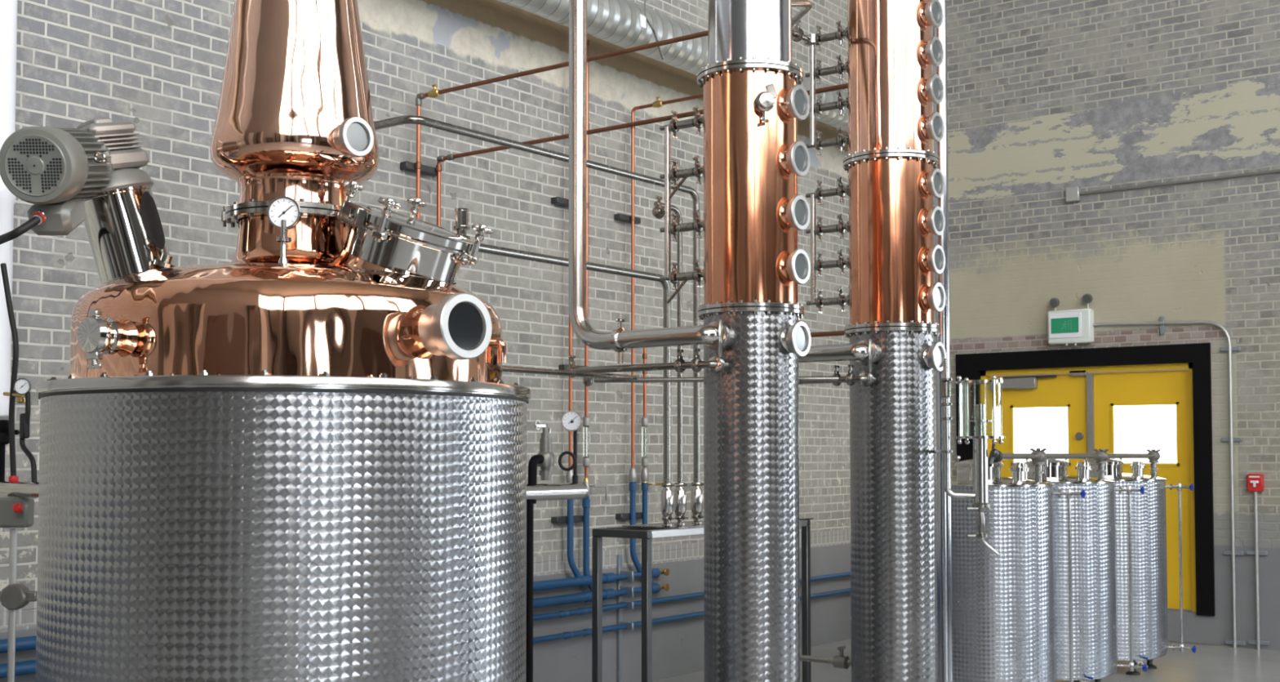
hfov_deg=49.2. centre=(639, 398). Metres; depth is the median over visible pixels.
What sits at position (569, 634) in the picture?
socket
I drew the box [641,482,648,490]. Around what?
socket
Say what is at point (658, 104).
copper pipe
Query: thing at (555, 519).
bracket
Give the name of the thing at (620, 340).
pipe
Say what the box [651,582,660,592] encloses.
socket
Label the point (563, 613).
socket
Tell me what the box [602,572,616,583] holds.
socket
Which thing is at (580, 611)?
socket
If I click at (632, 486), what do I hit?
socket
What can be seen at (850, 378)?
pipe
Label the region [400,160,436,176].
bracket
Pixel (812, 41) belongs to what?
reflux manifold
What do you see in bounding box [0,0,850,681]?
wall
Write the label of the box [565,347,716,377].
pipe
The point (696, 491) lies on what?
pipe
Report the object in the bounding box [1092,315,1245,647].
conduit
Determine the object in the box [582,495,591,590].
pipe
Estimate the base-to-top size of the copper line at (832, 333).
0.020 m
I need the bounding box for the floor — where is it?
[652,638,1279,681]
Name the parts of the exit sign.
green panel, panel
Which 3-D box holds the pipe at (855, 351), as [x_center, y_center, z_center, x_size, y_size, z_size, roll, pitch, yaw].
[0.633,-1.254,5.497,0.565,2.233,0.078,-2,-3,37]
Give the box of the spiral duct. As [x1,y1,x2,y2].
[497,0,848,132]
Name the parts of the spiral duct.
hanger rod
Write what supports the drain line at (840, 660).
attached to the column at (754, 98)
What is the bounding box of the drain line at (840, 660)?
[800,644,851,668]
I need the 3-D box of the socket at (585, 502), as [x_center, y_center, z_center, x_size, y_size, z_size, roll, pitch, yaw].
[-0.358,0.696,9.306,0.055,0.060,0.055,-2,-3,37]
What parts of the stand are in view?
leg, rail, rail, leg, plate, rail, leg, rail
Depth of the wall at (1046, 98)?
12.30 m
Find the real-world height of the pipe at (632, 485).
0.665 m
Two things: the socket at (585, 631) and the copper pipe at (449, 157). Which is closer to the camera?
the copper pipe at (449, 157)
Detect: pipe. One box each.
[0,0,17,416]
[0,567,669,653]
[0,582,669,677]
[373,115,703,524]
[415,30,707,219]
[435,83,848,226]
[474,242,678,526]
[502,365,838,386]
[533,571,850,620]
[533,587,850,643]
[565,316,573,482]
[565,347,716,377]
[566,498,582,577]
[568,0,719,363]
[582,39,607,500]
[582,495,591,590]
[628,93,703,481]
[628,481,641,572]
[640,347,662,485]
[641,482,654,584]
[653,200,691,525]
[798,342,870,363]
[798,364,866,386]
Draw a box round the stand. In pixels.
[591,517,813,681]
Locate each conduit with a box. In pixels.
[1065,168,1279,202]
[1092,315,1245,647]
[1246,491,1269,649]
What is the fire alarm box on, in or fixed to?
attached to the wall at (1046, 98)
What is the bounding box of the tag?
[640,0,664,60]
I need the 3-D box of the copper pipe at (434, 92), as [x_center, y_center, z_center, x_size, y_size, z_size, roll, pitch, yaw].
[-0.355,-0.468,7.409,2.392,2.749,0.051,-2,-3,37]
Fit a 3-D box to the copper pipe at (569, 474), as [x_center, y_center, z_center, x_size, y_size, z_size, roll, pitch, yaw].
[-0.458,-0.929,9.240,0.056,2.983,0.056,-2,-3,37]
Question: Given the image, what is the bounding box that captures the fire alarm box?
[1247,473,1263,491]
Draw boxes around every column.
[697,0,810,681]
[842,0,946,681]
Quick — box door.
[955,342,1215,615]
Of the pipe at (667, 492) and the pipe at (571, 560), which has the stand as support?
the pipe at (667, 492)
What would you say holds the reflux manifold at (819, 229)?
attached to the column at (893, 182)
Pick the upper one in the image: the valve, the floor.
the valve
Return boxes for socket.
[557,609,568,617]
[563,631,573,639]
[577,607,587,614]
[578,574,591,586]
[582,498,590,507]
[582,627,591,635]
[583,590,591,601]
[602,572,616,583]
[603,587,615,599]
[628,482,636,490]
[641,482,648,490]
[651,567,660,577]
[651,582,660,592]
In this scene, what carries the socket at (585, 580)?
attached to the pipe at (27, 642)
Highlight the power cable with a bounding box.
[0,216,40,244]
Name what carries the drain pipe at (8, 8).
attached to the wall at (157, 66)
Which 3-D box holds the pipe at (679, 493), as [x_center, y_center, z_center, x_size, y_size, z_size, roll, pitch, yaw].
[0.174,-0.183,7.604,0.097,1.753,0.254,-2,-3,37]
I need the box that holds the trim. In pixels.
[1168,640,1250,648]
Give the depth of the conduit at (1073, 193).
12.25 m
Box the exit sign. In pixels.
[1047,293,1093,345]
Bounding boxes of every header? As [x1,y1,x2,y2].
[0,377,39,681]
[525,409,587,681]
[987,448,1160,466]
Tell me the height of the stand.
1.221 m
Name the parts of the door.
closer arm, pane, catch plate, handle, pane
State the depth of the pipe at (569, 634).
9.60 m
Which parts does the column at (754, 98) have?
clamp lever, lever, sight glass, sight glass, sight glass, sight glass, sight glass, glass, glass, glass, glass, glass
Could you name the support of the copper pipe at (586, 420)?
attached to the pipe at (586, 501)
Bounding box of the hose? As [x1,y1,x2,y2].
[0,262,18,475]
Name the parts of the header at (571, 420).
test lever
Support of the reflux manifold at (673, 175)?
attached to the column at (754, 98)
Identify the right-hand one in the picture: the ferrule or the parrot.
the parrot
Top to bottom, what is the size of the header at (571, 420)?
1.808 m
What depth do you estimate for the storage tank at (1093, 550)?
9.32 m
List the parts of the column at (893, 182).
clamp lever, sight glass, sight glass, sight glass, sight glass, sight glass, sight glass, sight glass, sight glass, sight glass, glass, glass, glass, glass, glass, glass, glass, glass, glass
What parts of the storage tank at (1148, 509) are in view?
tank, leg, tank, leg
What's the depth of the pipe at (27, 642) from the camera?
9.05 m
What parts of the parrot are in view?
support arm, tie rod, tie rod, plate, plate, spout, tie rod, tie rod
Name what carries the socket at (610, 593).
attached to the pipe at (25, 667)
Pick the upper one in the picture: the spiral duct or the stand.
the spiral duct
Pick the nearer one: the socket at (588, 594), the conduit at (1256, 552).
the socket at (588, 594)
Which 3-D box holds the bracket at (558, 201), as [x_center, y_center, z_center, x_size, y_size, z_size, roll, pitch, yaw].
[-0.464,-1.295,9.314,0.057,0.042,0.329,-2,-3,37]
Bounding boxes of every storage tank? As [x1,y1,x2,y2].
[936,454,1085,681]
[1024,458,1146,681]
[1084,458,1196,675]
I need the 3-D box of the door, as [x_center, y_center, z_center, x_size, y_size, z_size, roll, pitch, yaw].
[3.977,0.712,12.617,2.314,2.310,0.190,-2,-3,37]
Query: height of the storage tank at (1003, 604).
1.606 m
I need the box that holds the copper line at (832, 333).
[809,330,844,337]
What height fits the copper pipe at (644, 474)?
1.024 m
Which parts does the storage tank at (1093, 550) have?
tank, tank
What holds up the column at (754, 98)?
on the floor
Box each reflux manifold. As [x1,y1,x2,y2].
[652,106,703,303]
[791,0,848,155]
[805,177,848,313]
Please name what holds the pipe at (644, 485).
attached to the pipe at (25, 667)
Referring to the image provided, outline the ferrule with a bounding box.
[8,475,18,482]
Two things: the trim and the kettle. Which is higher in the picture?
the kettle
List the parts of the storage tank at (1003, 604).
clamp knob, tank, tank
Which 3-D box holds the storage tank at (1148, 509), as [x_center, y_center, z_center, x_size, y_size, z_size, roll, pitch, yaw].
[3.597,1.231,10.544,0.764,1.606,0.834,1,-3,-25]
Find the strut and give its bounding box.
[617,554,634,681]
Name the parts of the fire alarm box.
pull handle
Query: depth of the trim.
11.82 m
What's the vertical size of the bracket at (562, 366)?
0.042 m
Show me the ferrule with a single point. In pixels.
(11, 478)
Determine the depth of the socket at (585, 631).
9.26 m
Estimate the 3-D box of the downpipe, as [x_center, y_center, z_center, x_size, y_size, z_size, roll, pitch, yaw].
[1.210,-0.412,5.859,0.240,4.514,0.119,1,-2,-14]
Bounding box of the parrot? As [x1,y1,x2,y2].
[933,358,1004,555]
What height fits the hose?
0.883 m
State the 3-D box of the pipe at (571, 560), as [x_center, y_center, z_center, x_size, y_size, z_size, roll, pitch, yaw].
[-0.431,0.875,9.203,0.055,0.665,0.144,-2,-3,37]
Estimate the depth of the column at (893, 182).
5.38 m
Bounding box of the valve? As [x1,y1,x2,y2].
[0,419,19,480]
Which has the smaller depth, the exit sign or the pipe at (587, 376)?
the pipe at (587, 376)
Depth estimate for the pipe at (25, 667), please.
9.05 m
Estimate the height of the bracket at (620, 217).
0.042 m
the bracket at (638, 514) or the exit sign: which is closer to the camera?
the bracket at (638, 514)
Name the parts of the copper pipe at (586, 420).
valve lever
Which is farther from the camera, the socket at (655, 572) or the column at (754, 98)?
the socket at (655, 572)
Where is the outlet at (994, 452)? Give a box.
[990,438,999,457]
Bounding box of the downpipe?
[932,0,952,681]
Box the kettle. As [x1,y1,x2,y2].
[69,214,502,382]
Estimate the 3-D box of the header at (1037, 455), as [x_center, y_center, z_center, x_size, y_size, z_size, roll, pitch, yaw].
[2.933,0.387,9.260,0.105,0.112,3.094,-2,-3,37]
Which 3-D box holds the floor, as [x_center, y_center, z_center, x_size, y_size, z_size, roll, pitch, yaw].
[2.136,1.805,2.325,13.100,0.200,19.000,-2,-3,37]
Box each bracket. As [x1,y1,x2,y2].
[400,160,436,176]
[551,196,568,207]
[551,515,582,523]
[559,364,584,369]
[613,213,640,224]
[615,511,642,519]
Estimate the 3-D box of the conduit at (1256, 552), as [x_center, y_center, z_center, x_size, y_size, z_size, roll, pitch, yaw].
[5.121,1.411,11.609,0.160,1.331,0.044,-2,-3,37]
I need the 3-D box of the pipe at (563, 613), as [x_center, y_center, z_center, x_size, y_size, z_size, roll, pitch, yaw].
[-1.618,1.340,7.621,0.046,0.045,14.250,-2,-3,37]
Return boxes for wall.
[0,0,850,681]
[932,0,1279,650]
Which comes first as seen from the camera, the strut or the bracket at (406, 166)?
the bracket at (406, 166)
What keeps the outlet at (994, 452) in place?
attached to the parrot
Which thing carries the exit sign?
attached to the wall at (1046, 98)

